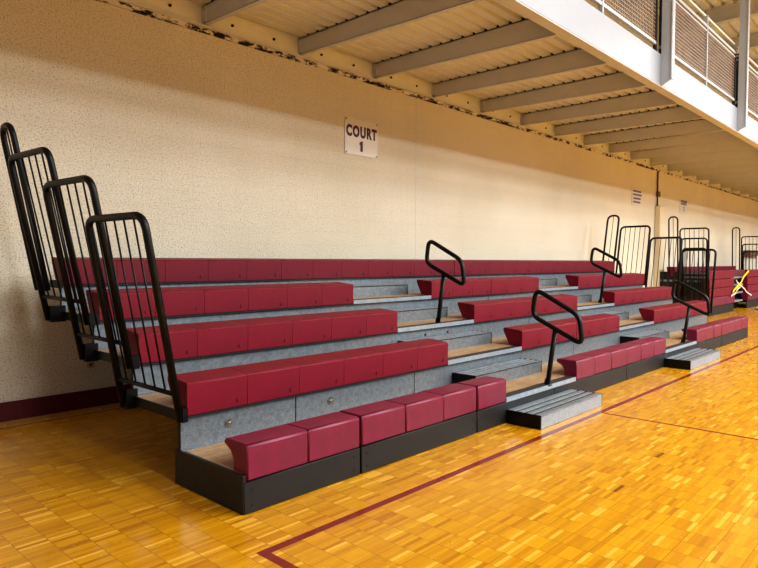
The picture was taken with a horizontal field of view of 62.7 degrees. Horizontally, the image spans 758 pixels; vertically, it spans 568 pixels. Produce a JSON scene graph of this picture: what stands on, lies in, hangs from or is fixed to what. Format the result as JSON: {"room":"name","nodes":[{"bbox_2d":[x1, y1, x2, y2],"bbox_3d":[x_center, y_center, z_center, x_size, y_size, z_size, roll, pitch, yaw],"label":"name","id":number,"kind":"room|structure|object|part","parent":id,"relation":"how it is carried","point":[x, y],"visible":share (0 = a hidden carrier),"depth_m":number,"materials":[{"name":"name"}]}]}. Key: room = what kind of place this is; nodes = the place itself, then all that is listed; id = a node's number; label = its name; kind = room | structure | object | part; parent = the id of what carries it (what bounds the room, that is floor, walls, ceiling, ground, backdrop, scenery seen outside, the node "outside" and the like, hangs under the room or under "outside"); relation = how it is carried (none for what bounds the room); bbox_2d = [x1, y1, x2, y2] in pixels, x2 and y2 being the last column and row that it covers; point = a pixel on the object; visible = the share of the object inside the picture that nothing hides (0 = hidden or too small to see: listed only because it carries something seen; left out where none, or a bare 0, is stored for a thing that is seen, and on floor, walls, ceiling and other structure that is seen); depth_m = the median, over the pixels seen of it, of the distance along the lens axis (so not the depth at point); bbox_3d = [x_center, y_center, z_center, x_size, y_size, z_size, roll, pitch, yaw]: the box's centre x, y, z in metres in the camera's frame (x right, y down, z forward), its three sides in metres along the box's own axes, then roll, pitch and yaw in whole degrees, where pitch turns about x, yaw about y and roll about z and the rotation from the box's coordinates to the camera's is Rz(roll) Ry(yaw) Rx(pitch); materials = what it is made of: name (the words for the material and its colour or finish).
{"room":"indoor gymnasium","nodes":[
{"label":"indoor gymnasium","id":0,"kind":"room"},
{"bbox_2d":[0,0,757,402],"bbox_3d":[13.942,-3.787,25.154,0.200,9.000,68.000,2,3,43],"label":"wall","id":1,"kind":"structure","parent":0,"point":[226,149],"depth_m":8.31,"materials":[{"name":"beige paint"}]},
{"bbox_2d":[0,384,130,421],"bbox_3d":[14.009,0.619,25.241,0.018,0.190,68.000,2,3,43],"label":"baseboard","id":2,"kind":"structure","parent":1,"relation":"attached to","point":[25,408],"depth_m":6.54,"materials":[{"name":"red rubber"}]},
{"bbox_2d":[87,361,93,367],"bbox_3d":[-3.142,0.848,6.782,0.012,0.130,0.080,2,3,43],"label":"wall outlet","id":3,"kind":"object","parent":1,"relation":"attached to","point":[89,364],"visible":0.54,"depth_m":6.78,"materials":[{"name":"brown plastic"}]},
{"bbox_2d":[345,116,377,158],"bbox_3d":[-0.273,-2.282,9.744,0.015,0.555,0.730,2,3,43],"label":"sign","id":4,"kind":"object","parent":1,"relation":"attached to","point":[361,136],"visible":1,"depth_m":9.73,"materials":[{"name":"white plastic"}]},
{"bbox_2d":[415,98,416,258],"bbox_3d":[0.631,-1.095,10.785,0.013,4.200,0.015,2,3,43],"label":"trim","id":5,"kind":"structure","parent":1,"relation":"attached to","point":[416,98],"depth_m":10.77,"materials":[{"name":"beige paint"}]},
{"bbox_2d":[96,0,757,201],"bbox_3d":[14.026,-3.721,25.078,0.030,0.065,68.000,2,3,43],"label":"trim","id":6,"kind":"structure","parent":1,"relation":"attached to","point":[115,3],"depth_m":9.31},
{"bbox_2d":[117,0,757,199],"bbox_3d":[15.235,-3.905,23.947,3.330,0.508,68.000,2,3,43],"label":"balcony","id":7,"kind":"object","parent":1,"relation":"attached to","point":[561,69],"visible":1,"depth_m":9.52,"materials":[{"name":"paint"}]},
{"bbox_2d":[591,0,657,50],"bbox_3d":[2.869,-4.304,8.249,0.072,1.372,4.520,2,3,43],"label":"balcony railing","id":8,"kind":"object","parent":7,"relation":"on","point":[602,6],"visible":1,"depth_m":9.34,"materials":[{"name":"white metal"}]},
{"bbox_3d":[2.872,-4.227,8.244,0.012,0.870,4.428,2,3,43],"label":"panel","id":9,"kind":"part","parent":8,"relation":"part of","materials":[{"name":"metal"}]},
{"bbox_2d":[661,0,675,85],"bbox_3d":[4.614,-5.460,9.873,0.168,4.585,0.130,2,3,43],"label":"steel post","id":10,"kind":"object","parent":7,"relation":"attached to","point":[668,6],"visible":1,"depth_m":9.89,"materials":[{"name":"white metal"}]},
{"bbox_2d":[658,0,736,105],"bbox_3d":[6.082,-4.421,11.705,0.072,1.372,4.520,2,3,43],"label":"balcony railing","id":11,"kind":"object","parent":7,"relation":"on","point":[704,35],"visible":0.85,"depth_m":11.75,"materials":[{"name":"white metal"}]},
{"bbox_3d":[6.085,-3.886,11.720,0.050,0.050,4.520,2,3,43],"label":"rail","id":12,"kind":"part","parent":11,"relation":"part of","materials":[{"name":"white metal"}]},
{"bbox_3d":[6.085,-4.345,11.699,0.012,0.870,4.428,2,3,43],"label":"panel","id":13,"kind":"part","parent":11,"relation":"part of","materials":[{"name":"metal"}]},
{"bbox_3d":[6.088,-4.843,11.685,0.050,0.125,4.520,2,3,43],"label":"rail","id":14,"kind":"part","parent":11,"relation":"part of","materials":[{"name":"white metal"}]},
{"bbox_2d":[737,0,749,130],"bbox_3d":[7.827,-5.578,13.328,0.168,4.585,0.130,2,3,43],"label":"steel post","id":15,"kind":"object","parent":7,"relation":"attached to","point":[744,32],"visible":1,"depth_m":13.32,"materials":[{"name":"white metal"}]},
{"bbox_2d":[735,46,757,119],"bbox_3d":[9.296,-4.539,15.160,0.072,1.372,4.520,2,3,43],"label":"balcony railing","id":16,"kind":"object","parent":7,"relation":"on","point":[753,74],"visible":0.63,"depth_m":14.44,"materials":[{"name":"white metal"}]},
{"bbox_3d":[9.299,-4.003,15.176,0.050,0.050,4.520,2,3,43],"label":"rail","id":17,"kind":"part","parent":16,"relation":"part of","materials":[{"name":"white metal"}]},
{"bbox_3d":[9.301,-4.960,15.141,0.050,0.125,4.520,2,3,43],"label":"rail","id":18,"kind":"part","parent":16,"relation":"part of","materials":[{"name":"white metal"}]},
{"bbox_3d":[9.298,-4.463,15.155,0.012,0.870,4.428,2,3,43],"label":"panel","id":19,"kind":"part","parent":16,"relation":"part of","materials":[{"name":"metal"}]},
{"bbox_2d":[632,187,641,205],"bbox_3d":[7.500,-2.540,18.107,0.012,0.510,0.750,2,3,43],"label":"notice sign","id":20,"kind":"object","parent":1,"relation":"attached to","point":[636,192],"visible":1,"depth_m":18.09,"materials":[{"name":"white paper"}]},
{"bbox_2d":[633,190,641,203],"bbox_3d":[7.518,-2.535,18.120,0.003,0.362,0.653,2,3,43],"label":"print","id":21,"kind":"object","parent":20,"relation":"attached to","point":[637,194],"depth_m":18.13,"materials":[{"name":"purple"}]},
{"bbox_2d":[654,171,665,286],"bbox_3d":[8.742,-1.288,19.385,0.155,4.400,0.490,2,3,43],"label":"pipe","id":22,"kind":"object","parent":1,"relation":"attached to","point":[660,211],"visible":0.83,"depth_m":19.23,"materials":[{"name":"beige paint"}]},
{"bbox_3d":[8.741,-0.748,19.405,0.155,3.320,0.490,2,3,43],"label":"casing","id":23,"kind":"part","parent":22,"relation":"part of","materials":[{"name":"beige paint"}]},
{"bbox_2d":[680,199,687,213],"bbox_3d":[10.377,-2.641,21.200,0.012,0.460,0.800,2,3,43],"label":"sign","id":24,"kind":"object","parent":1,"relation":"attached to","point":[683,203],"visible":1,"depth_m":21.18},
{"bbox_2d":[0,302,757,567],"bbox_3d":[23.781,1.124,16.171,27.100,0.100,68.000,2,3,43],"label":"floor","id":25,"kind":"structure","parent":0,"point":[663,473],"depth_m":4.18,"materials":[{"name":"wood"}]},
{"bbox_2d":[0,122,626,514],"bbox_3d":[-0.008,-0.075,6.977,3.795,2.830,6.592,2,3,43],"label":"bleachers","id":26,"kind":"object","parent":25,"relation":"on","point":[281,380],"visible":0.99,"depth_m":5.61,"materials":[{"name":"red plastic"}]},
{"bbox_3d":[-3.253,-0.693,5.718,0.311,1.520,0.336,2,3,43],"label":"rail","id":27,"kind":"part","parent":26,"relation":"part of","materials":[{"name":"black metal"}]},
{"bbox_3d":[-2.859,-0.389,5.380,0.832,1.480,0.348,2,3,39],"label":"rail","id":28,"kind":"part","parent":26,"relation":"part of","materials":[{"name":"black metal"}]},
{"bbox_3d":[-2.317,-0.081,4.930,0.841,1.480,0.334,2,3,39],"label":"rail","id":29,"kind":"part","parent":26,"relation":"part of","materials":[{"name":"black metal"}]},
{"bbox_3d":[-1.771,0.234,4.477,0.839,1.465,0.310,2,3,39],"label":"rail","id":30,"kind":"part","parent":26,"relation":"part of","materials":[{"name":"black metal"}]},
{"bbox_3d":[-1.418,0.259,6.525,0.110,0.062,3.030,2,3,43],"label":"seat mount","id":31,"kind":"part","parent":26,"relation":"part of","materials":[{"name":"metal"}]},
{"bbox_3d":[-1.129,1.046,4.692,0.014,0.068,0.068,2,3,43],"label":"fixing plate","id":32,"kind":"part","parent":26,"relation":"part of","materials":[{"name":"metal"}]},
{"bbox_3d":[-0.912,-0.088,8.108,0.110,0.062,6.114,2,3,43],"label":"seat mount","id":33,"kind":"part","parent":26,"relation":"part of","materials":[{"name":"metal"}]},
{"bbox_3d":[-0.503,1.338,4.290,0.030,0.201,1.034,2,3,43],"label":"board","id":34,"kind":"part","parent":26,"relation":"part of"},
{"bbox_3d":[-0.421,1.020,5.453,0.014,0.068,0.068,2,3,43],"label":"fixing plate","id":35,"kind":"part","parent":26,"relation":"part of","materials":[{"name":"metal"}]},
{"bbox_3d":[0.378,1.305,5.239,0.030,0.201,1.524,2,3,43],"label":"board","id":36,"kind":"part","parent":26,"relation":"part of","materials":[{"name":"black wood"}]},
{"bbox_3d":[0.815,0.007,7.712,0.620,1.114,0.052,2,3,43],"label":"handrail","id":37,"kind":"part","parent":26,"relation":"part of","materials":[{"name":"black metal"}]},
{"bbox_3d":[0.910,1.037,6.669,0.300,0.143,0.012,2,3,43],"label":"plate","id":38,"kind":"part","parent":26,"relation":"part of","materials":[{"name":"black metal"}]},
{"bbox_3d":[1.420,1.267,6.359,0.030,0.201,1.504,2,3,43],"label":"board","id":39,"kind":"part","parent":26,"relation":"part of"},
{"bbox_3d":[1.927,0.625,6.753,0.620,1.114,0.052,2,3,43],"label":"handrail","id":40,"kind":"part","parent":26,"relation":"part of","materials":[{"name":"black metal"}]},
{"bbox_3d":[2.635,1.222,7.665,0.030,0.201,2.034,2,3,43],"label":"board","id":41,"kind":"part","parent":26,"relation":"part of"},
{"bbox_2d":[507,389,601,429],"bbox_3d":[1.874,1.298,6.546,0.370,0.135,1.390,2,3,43],"label":"step","id":42,"kind":"structure","parent":25,"relation":"on","point":[539,414],"depth_m":6.31,"materials":[{"name":"black metal"}]},
{"bbox_3d":[1.405,1.316,6.041,0.370,0.135,0.012,2,3,43],"label":"plate","id":43,"kind":"part","parent":42,"relation":"part of","materials":[{"name":"black metal"}]},
{"bbox_3d":[2.005,1.303,6.424,0.012,0.127,1.366,2,3,43],"label":"plate","id":44,"kind":"part","parent":42,"relation":"part of","materials":[{"name":"grey metal"}]},
{"bbox_2d":[450,215,747,379],"bbox_3d":[4.584,-0.213,11.967,3.725,2.765,6.973,2,3,43],"label":"bleachers","id":45,"kind":"object","parent":25,"relation":"on","point":[615,309],"visible":0.95,"depth_m":11.46,"materials":[{"name":"red plastic"}]},
{"bbox_3d":[4.218,-0.126,11.577,0.620,1.114,0.052,2,3,43],"label":"handrail","id":46,"kind":"part","parent":45,"relation":"part of","materials":[{"name":"black metal"}]},
{"bbox_3d":[5.719,-0.990,15.383,0.325,1.455,0.388,2,3,43],"label":"rail","id":47,"kind":"part","parent":45,"relation":"part of","materials":[{"name":"black metal"}]},
{"bbox_3d":[4.035,0.922,10.030,0.300,0.143,0.012,2,3,43],"label":"plate","id":48,"kind":"part","parent":45,"relation":"part of","materials":[{"name":"black metal"}]},
{"bbox_3d":[6.106,-0.695,14.992,0.354,1.435,0.787,-2,3,-43],"label":"rail","id":49,"kind":"part","parent":45,"relation":"part of","materials":[{"name":"black metal"}]},
{"bbox_3d":[3.854,1.178,8.976,0.030,0.201,1.514,2,3,43],"label":"board","id":50,"kind":"part","parent":45,"relation":"part of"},
{"bbox_3d":[6.630,-0.386,14.515,0.354,1.435,0.787,-2,3,-43],"label":"rail","id":51,"kind":"part","parent":45,"relation":"part of","materials":[{"name":"black metal"}]},
{"bbox_3d":[4.895,1.139,10.096,0.030,0.201,1.514,2,3,43],"label":"board","id":52,"kind":"part","parent":45,"relation":"part of","materials":[{"name":"grey metal"}]},
{"bbox_3d":[5.177,0.502,10.352,0.620,1.114,0.052,2,3,43],"label":"handrail","id":53,"kind":"part","parent":45,"relation":"part of","materials":[{"name":"black metal"}]},
{"bbox_3d":[7.153,-0.077,14.038,0.354,1.435,0.787,-2,3,-43],"label":"rail","id":54,"kind":"part","parent":45,"relation":"part of","materials":[{"name":"black metal"}]},
{"bbox_3d":[5.940,1.101,11.220,0.030,0.201,1.524,2,3,43],"label":"board","id":55,"kind":"part","parent":45,"relation":"part of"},
{"bbox_3d":[7.155,1.057,12.526,0.030,0.201,2.014,2,3,43],"label":"board","id":56,"kind":"part","parent":45,"relation":"part of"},
{"bbox_2d":[664,348,720,369],"bbox_3d":[5.019,1.183,9.928,0.370,0.135,1.590,2,3,43],"label":"step","id":57,"kind":"structure","parent":25,"relation":"on","point":[691,359],"depth_m":9.61,"materials":[{"name":"black metal"}]},
{"bbox_3d":[4.482,1.203,9.350,0.370,0.135,0.012,2,3,43],"label":"plate","id":58,"kind":"part","parent":57,"relation":"part of","materials":[{"name":"black metal"}]},
{"bbox_3d":[5.150,1.188,9.806,0.012,0.127,1.566,2,3,43],"label":"plate","id":59,"kind":"part","parent":57,"relation":"part of","materials":[{"name":"grey metal"}]},
{"bbox_2d":[660,216,757,315],"bbox_3d":[11.436,-0.630,21.211,1.622,2.958,7.542,2,3,43],"label":"bleachers","id":60,"kind":"object","parent":25,"relation":"on","point":[726,277],"visible":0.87,"depth_m":18.96,"materials":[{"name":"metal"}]},
{"bbox_3d":[8.797,-1.139,18.608,0.295,1.764,0.165,2,3,43],"label":"rail","id":61,"kind":"part","parent":60,"relation":"part of","materials":[{"name":"black metal"}]},
{"bbox_3d":[9.364,0.293,18.629,0.050,1.260,0.030,2,3,43],"label":"frame","id":62,"kind":"part","parent":60,"relation":"part of","materials":[{"name":"black metal"}]},
{"bbox_3d":[9.330,-0.310,18.414,0.685,1.524,0.165,2,3,43],"label":"rail","id":63,"kind":"part","parent":60,"relation":"part of","materials":[{"name":"black metal"}]},
{"bbox_3d":[9.283,-0.453,18.344,0.745,1.814,0.165,2,3,43],"label":"rail","id":64,"kind":"part","parent":60,"relation":"part of","materials":[{"name":"black metal"}]},
{"bbox_3d":[9.244,-0.595,18.266,0.825,2.104,0.165,2,3,43],"label":"rail","id":65,"kind":"part","parent":60,"relation":"part of","materials":[{"name":"black metal"}]},
{"bbox_3d":[9.488,0.287,18.513,0.050,1.280,0.030,2,3,43],"label":"frame","id":66,"kind":"part","parent":60,"relation":"part of","materials":[{"name":"black metal"}]},
{"bbox_3d":[10.632,0.781,19.338,0.030,0.271,2.750,2,3,43],"label":"board","id":67,"kind":"part","parent":60,"relation":"part of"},
{"bbox_3d":[12.070,-0.374,21.068,0.200,0.210,1.600,2,3,43],"label":"aisle seat","id":68,"kind":"part","parent":60,"relation":"part of","materials":[{"name":"red plastic"}]},
{"bbox_2d":[731,270,751,296],"bbox_3d":[12.104,-0.009,20.777,0.054,0.910,2.613,2,3,43],"label":"caution tape","id":69,"kind":"object","parent":60,"relation":"attached to","point":[746,273],"visible":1,"depth_m":20.59,"materials":[{"name":"yellow plastic"}]},
{"bbox_3d":[13.644,0.671,22.577,0.030,0.271,2.600,2,3,43],"label":"board","id":70,"kind":"part","parent":60,"relation":"part of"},
{"bbox_2d":[732,227,757,301],"bbox_3d":[16.373,-0.812,26.551,1.580,2.958,6.792,2,3,43],"label":"bleachers","id":71,"kind":"object","parent":25,"relation":"on","point":[752,251],"visible":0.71,"depth_m":24.18,"materials":[{"name":"metal"}]},
{"bbox_3d":[13.924,-1.333,24.284,0.295,1.764,0.165,2,3,43],"label":"rail","id":72,"kind":"part","parent":71,"relation":"part of","materials":[{"name":"black metal"}]},
{"bbox_3d":[14.371,-0.789,23.941,0.825,2.104,0.165,2,3,43],"label":"rail","id":73,"kind":"part","parent":71,"relation":"part of","materials":[{"name":"black metal"}]},
{"bbox_3d":[14.411,-0.647,24.019,0.745,1.814,0.165,2,3,43],"label":"rail","id":74,"kind":"part","parent":71,"relation":"part of","materials":[{"name":"black metal"}]},
{"bbox_3d":[14.457,-0.504,24.090,0.685,1.524,0.165,2,3,43],"label":"rail","id":75,"kind":"part","parent":71,"relation":"part of","materials":[{"name":"black metal"}]},
{"bbox_2d":[642,0,757,96],"bbox_3d":[23.854,-7.973,15.793,26.970,0.110,68.000,2,3,43],"label":"ceiling","id":76,"kind":"structure","parent":0,"point":[731,29],"depth_m":19.44,"materials":[{"name":"beige paint"}]},
{"bbox_2d":[624,0,645,6],"bbox_3d":[16.493,-7.419,7.837,26.900,0.445,0.200,2,3,43],"label":"roof beam","id":77,"kind":"structure","parent":76,"relation":"attached to","point":[624,0],"depth_m":16.81,"materials":[{"name":"beige paint"}]},
{"bbox_2d":[675,0,757,33],"bbox_3d":[18.569,-7.495,10.069,26.900,0.445,0.200,2,3,43],"label":"roof beam","id":78,"kind":"structure","parent":76,"relation":"attached to","point":[729,12],"depth_m":18.00,"materials":[{"name":"beige paint"}]},
{"bbox_2d":[693,32,757,59],"bbox_3d":[20.646,-7.571,12.302,26.900,0.445,0.200,2,3,43],"label":"roof beam","id":79,"kind":"structure","parent":76,"relation":"attached to","point":[753,39],"depth_m":20.53,"materials":[{"name":"beige paint"}]},
{"bbox_2d":[717,59,757,77],"bbox_3d":[22.722,-7.647,14.535,26.900,0.445,0.200,2,3,43],"label":"roof beam","id":80,"kind":"structure","parent":76,"relation":"attached to","point":[755,60],"depth_m":22.88,"materials":[{"name":"beige paint"}]}
]}

